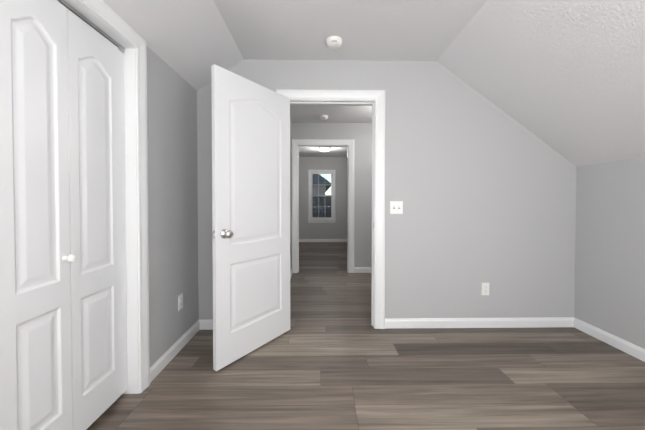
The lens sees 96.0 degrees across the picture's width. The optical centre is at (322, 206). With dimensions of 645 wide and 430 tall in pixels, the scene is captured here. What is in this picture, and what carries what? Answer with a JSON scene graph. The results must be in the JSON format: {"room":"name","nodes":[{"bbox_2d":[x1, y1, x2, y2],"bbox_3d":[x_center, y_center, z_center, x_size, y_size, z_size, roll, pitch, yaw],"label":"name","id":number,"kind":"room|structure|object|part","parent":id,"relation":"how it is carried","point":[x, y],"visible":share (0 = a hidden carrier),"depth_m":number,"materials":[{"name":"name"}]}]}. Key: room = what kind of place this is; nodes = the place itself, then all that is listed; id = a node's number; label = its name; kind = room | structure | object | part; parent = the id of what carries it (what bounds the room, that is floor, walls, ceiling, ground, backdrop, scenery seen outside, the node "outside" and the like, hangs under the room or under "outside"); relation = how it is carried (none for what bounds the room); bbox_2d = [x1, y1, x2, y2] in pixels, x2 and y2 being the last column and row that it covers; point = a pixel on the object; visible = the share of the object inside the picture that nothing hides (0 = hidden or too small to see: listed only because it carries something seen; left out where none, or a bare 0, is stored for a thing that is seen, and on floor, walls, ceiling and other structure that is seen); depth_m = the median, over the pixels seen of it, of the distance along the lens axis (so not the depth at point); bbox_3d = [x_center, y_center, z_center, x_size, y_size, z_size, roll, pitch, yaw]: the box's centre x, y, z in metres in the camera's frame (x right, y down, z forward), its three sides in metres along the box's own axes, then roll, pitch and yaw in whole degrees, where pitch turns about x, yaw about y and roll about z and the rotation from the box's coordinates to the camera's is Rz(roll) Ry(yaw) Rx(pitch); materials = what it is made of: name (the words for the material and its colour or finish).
{"room":"empty attic bedroom","nodes":[
{"label":"empty attic bedroom","id":0,"kind":"room"},
{"bbox_2d":[147,46,198,366],"bbox_3d":[-1.137,0.052,0.349,0.120,2.170,4.470,0,1,-1],"label":"wall","id":1,"kind":"structure","parent":0,"point":[172,178],"depth_m":2.11,"materials":[{"name":"grey paint"}]},
{"bbox_2d":[0,0,75,429],"bbox_3d":[-1.141,0.101,1.134,0.074,1.984,0.378,0,1,-1],"label":"closet door","id":2,"kind":"structure","parent":1,"relation":"in","point":[36,257],"depth_m":1.16,"materials":[{"name":"white wood"}]},
{"bbox_3d":[-1.129,0.231,1.295,0.044,0.037,0.037,0,1,-1],"label":"knob","id":3,"kind":"part","parent":2,"relation":"part of","materials":[{"name":"white plastic"}]},
{"bbox_2d":[57,0,124,52],"bbox_3d":[-1.160,-0.892,0.925,0.040,0.029,1.530,0,1,-1],"label":"track rail","id":4,"kind":"object","parent":1,"relation":"attached to","point":[88,22],"visible":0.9,"depth_m":1.44,"materials":[{"name":"silver metal"}]},
{"bbox_2d":[67,8,126,429],"bbox_3d":[-1.169,0.095,1.516,0.030,1.984,0.378,0,1,-1],"label":"closet door","id":5,"kind":"structure","parent":1,"relation":"in","point":[95,59],"depth_m":1.48,"materials":[{"name":"white wood"}]},
{"bbox_2d":[64,0,138,393],"bbox_3d":[-1.146,0.100,0.942,0.129,2.055,1.574,0,1,-1],"label":"door frame","id":6,"kind":"structure","parent":1,"relation":"attached to","point":[130,130],"depth_m":1.71,"materials":[{"name":"white wood"}]},
{"bbox_2d":[79,0,149,392],"bbox_3d":[-1.073,0.063,0.942,0.018,2.128,1.720,0,1,-1],"label":"trim","id":7,"kind":"structure","parent":1,"relation":"attached to","point":[107,14],"depth_m":1.74,"materials":[{"name":"white wood"}]},
{"bbox_2d":[150,320,199,382],"bbox_3d":[-1.097,1.063,2.211,0.013,0.086,0.783,0,1,-1],"label":"baseboard","id":8,"kind":"structure","parent":1,"relation":"attached to","point":[158,366],"depth_m":2.11,"materials":[{"name":"white wood"}]},
{"bbox_2d":[178,293,182,310],"bbox_3d":[-1.101,0.744,2.257,0.007,0.116,0.072,0,1,-1],"label":"electrical outlet","id":9,"kind":"object","parent":1,"relation":"attached to","point":[180,301],"visible":1,"depth_m":2.25,"materials":[{"name":"white plastic"}]},
{"bbox_2d":[290,119,291,270],"bbox_3d":[-0.536,-0.218,3.669,0.120,2.600,1.920,0,1,-1],"label":"wall","id":10,"kind":"structure","parent":0,"point":[290,119],"depth_m":4.42,"materials":[{"name":"grey paint"}]},
{"bbox_2d":[299,157,346,238],"bbox_3d":[0.366,-0.293,8.262,3.740,2.600,0.120,0,1,-1],"label":"wall","id":11,"kind":"structure","parent":0,"point":[336,230],"depth_m":8.19,"materials":[{"name":"grey paint"}]},
{"bbox_2d":[308,170,335,222],"bbox_3d":[-0.017,-0.284,8.232,0.810,1.498,0.170,0,1,-1],"label":"window","id":12,"kind":"structure","parent":11,"relation":"in","point":[321,219],"depth_m":8.19,"materials":[{"name":"white"}]},
{"bbox_2d":[311,173,331,211],"bbox_3d":[-0.017,-0.303,8.223,0.590,1.283,0.036,0,1,-1],"label":"window blinds","id":13,"kind":"object","parent":12,"relation":"attached to","point":[321,196],"visible":0.92,"depth_m":8.22,"materials":[{"name":"white plastic"}]},
{"bbox_2d":[299,239,346,241],"bbox_3d":[0.367,0.964,8.217,3.500,0.086,0.013,0,1,-1],"label":"baseboard","id":14,"kind":"structure","parent":11,"relation":"attached to","point":[322,240],"depth_m":8.20,"materials":[{"name":"white wood"}]},
{"bbox_2d":[290,105,371,156],"bbox_3d":[0.407,-1.408,5.504,3.740,0.120,5.600,0,1,-1],"label":"ceiling","id":15,"kind":"structure","parent":0,"point":[335,114],"depth_m":4.29,"materials":[{"name":"white paint"}]},
{"bbox_2d":[320,115,327,119],"bbox_3d":[0.020,-1.304,4.270,0.125,0.048,0.125,0,1,-1],"label":"smoke detector","id":16,"kind":"object","parent":15,"relation":"attached to","point":[323,117],"visible":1,"depth_m":4.23,"materials":[{"name":"white plastic"}]},
{"bbox_2d":[318,147,330,150],"bbox_3d":[0.046,-1.329,6.790,0.308,0.080,0.308,0,1,-1],"label":"ceiling light","id":17,"kind":"object","parent":15,"relation":"attached to","point":[324,148],"visible":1,"depth_m":6.69,"materials":[{"name":"white glass"}]},
{"bbox_2d":[292,123,371,266],"bbox_3d":[0.539,-0.235,4.715,2.300,2.600,0.120,0,1,-1],"label":"wall","id":18,"kind":"structure","parent":0,"point":[360,134],"depth_m":4.65,"materials":[{"name":"grey paint"}]},
{"bbox_2d":[354,267,370,272],"bbox_3d":[1.031,1.023,4.677,1.039,0.086,0.013,0,1,-1],"label":"baseboard","id":19,"kind":"structure","parent":18,"relation":"attached to","point":[362,269],"depth_m":4.67,"materials":[{"name":"white wood"}]},
{"bbox_2d":[86,242,644,429],"bbox_3d":[0.240,1.149,3.298,4.900,0.120,10.450,0,1,-1],"label":"floor","id":20,"kind":"structure","parent":0,"point":[332,358],"depth_m":1.86,"materials":[{"name":"brown wood"}]},
{"bbox_2d":[102,0,644,166],"bbox_3d":[0.628,-0.812,0.361,3.690,1.183,4.471,0,1,-1],"label":"ceiling","id":21,"kind":"structure","parent":0,"point":[565,79],"depth_m":2.00,"materials":[{"name":"white paint"}]},
{"bbox_2d":[326,36,341,48],"bbox_3d":[0.091,-1.270,2.265,0.125,0.048,0.125,0,1,-1],"label":"smoke detector","id":22,"kind":"object","parent":21,"relation":"attached to","point":[333,42],"visible":1,"depth_m":2.23,"materials":[{"name":"white plastic"}]},
{"bbox_2d":[197,60,575,319],"bbox_3d":[0.594,-0.276,2.665,3.650,2.750,0.120,0,1,-1],"label":"wall","id":23,"kind":"structure","parent":0,"point":[481,187],"depth_m":2.62,"materials":[{"name":"grey paint"}]},
{"bbox_2d":[200,319,212,329],"bbox_3d":[-0.745,1.057,2.600,0.670,0.086,0.013,0,1,-1],"label":"baseboard","id":24,"kind":"structure","parent":23,"relation":"attached to","point":[204,324],"depth_m":2.59,"materials":[{"name":"white wood"}]},
{"bbox_2d":[211,64,289,370],"bbox_3d":[-0.510,0.079,2.244,0.169,2.030,0.762,1,1,34],"label":"door","id":25,"kind":"structure","parent":23,"relation":"in","point":[251,202],"depth_m":2.15,"materials":[{"name":"white wood"}]},
{"bbox_3d":[-0.682,0.186,1.987,0.169,0.065,0.065,1,1,34],"label":"knob","id":26,"kind":"part","parent":25,"relation":"part of","materials":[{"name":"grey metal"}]},
{"bbox_2d":[276,89,385,328],"bbox_3d":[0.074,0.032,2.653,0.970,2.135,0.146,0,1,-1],"label":"door frame","id":27,"kind":"structure","parent":23,"relation":"attached to","point":[378,97],"depth_m":2.60,"materials":[{"name":"white wood"}]},
{"bbox_2d":[390,201,402,213],"bbox_3d":[0.665,0.011,2.603,0.116,0.116,0.016,0,1,-1],"label":"switch plate","id":28,"kind":"object","parent":23,"relation":"attached to","point":[396,207],"visible":1,"depth_m":2.61,"materials":[{"name":"white plastic"}]},
{"bbox_2d":[385,317,573,328],"bbox_3d":[1.420,1.056,2.632,1.720,0.086,0.013,0,1,-1],"label":"baseboard","id":29,"kind":"structure","parent":23,"relation":"attached to","point":[546,321],"depth_m":2.63,"materials":[{"name":"white wood"}]},
{"bbox_2d":[481,283,488,294],"bbox_3d":[1.479,0.750,2.631,0.072,0.116,0.007,0,1,-1],"label":"electrical outlet","id":30,"kind":"object","parent":23,"relation":"attached to","point":[484,288],"visible":1,"depth_m":2.63,"materials":[{"name":"white plastic"}]},
{"bbox_2d":[574,157,644,348],"bbox_3d":[2.393,0.376,0.407,0.120,1.520,4.470,0,1,-1],"label":"wall","id":31,"kind":"structure","parent":0,"point":[610,254],"depth_m":2.31,"materials":[{"name":"grey paint"}]},
{"bbox_2d":[574,317,644,361],"bbox_3d":[2.325,1.092,0.477,0.013,0.086,4.350,0,1,-1],"label":"baseboard","id":32,"kind":"structure","parent":31,"relation":"attached to","point":[625,346],"depth_m":2.30,"materials":[{"name":"white wood"}]},
{"label":"outside","id":33,"kind":"structure","parent":0,"visible":0},
{"bbox_2d":[313,174,330,216],"bbox_3d":[-2.212,-0.273,16.867,14.000,9.275,14.600,0,1,-1],"label":"house","id":34,"kind":"structure","parent":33,"point":[315,192],"depth_m":12.79,"materials":[{"name":"black"}]}
]}

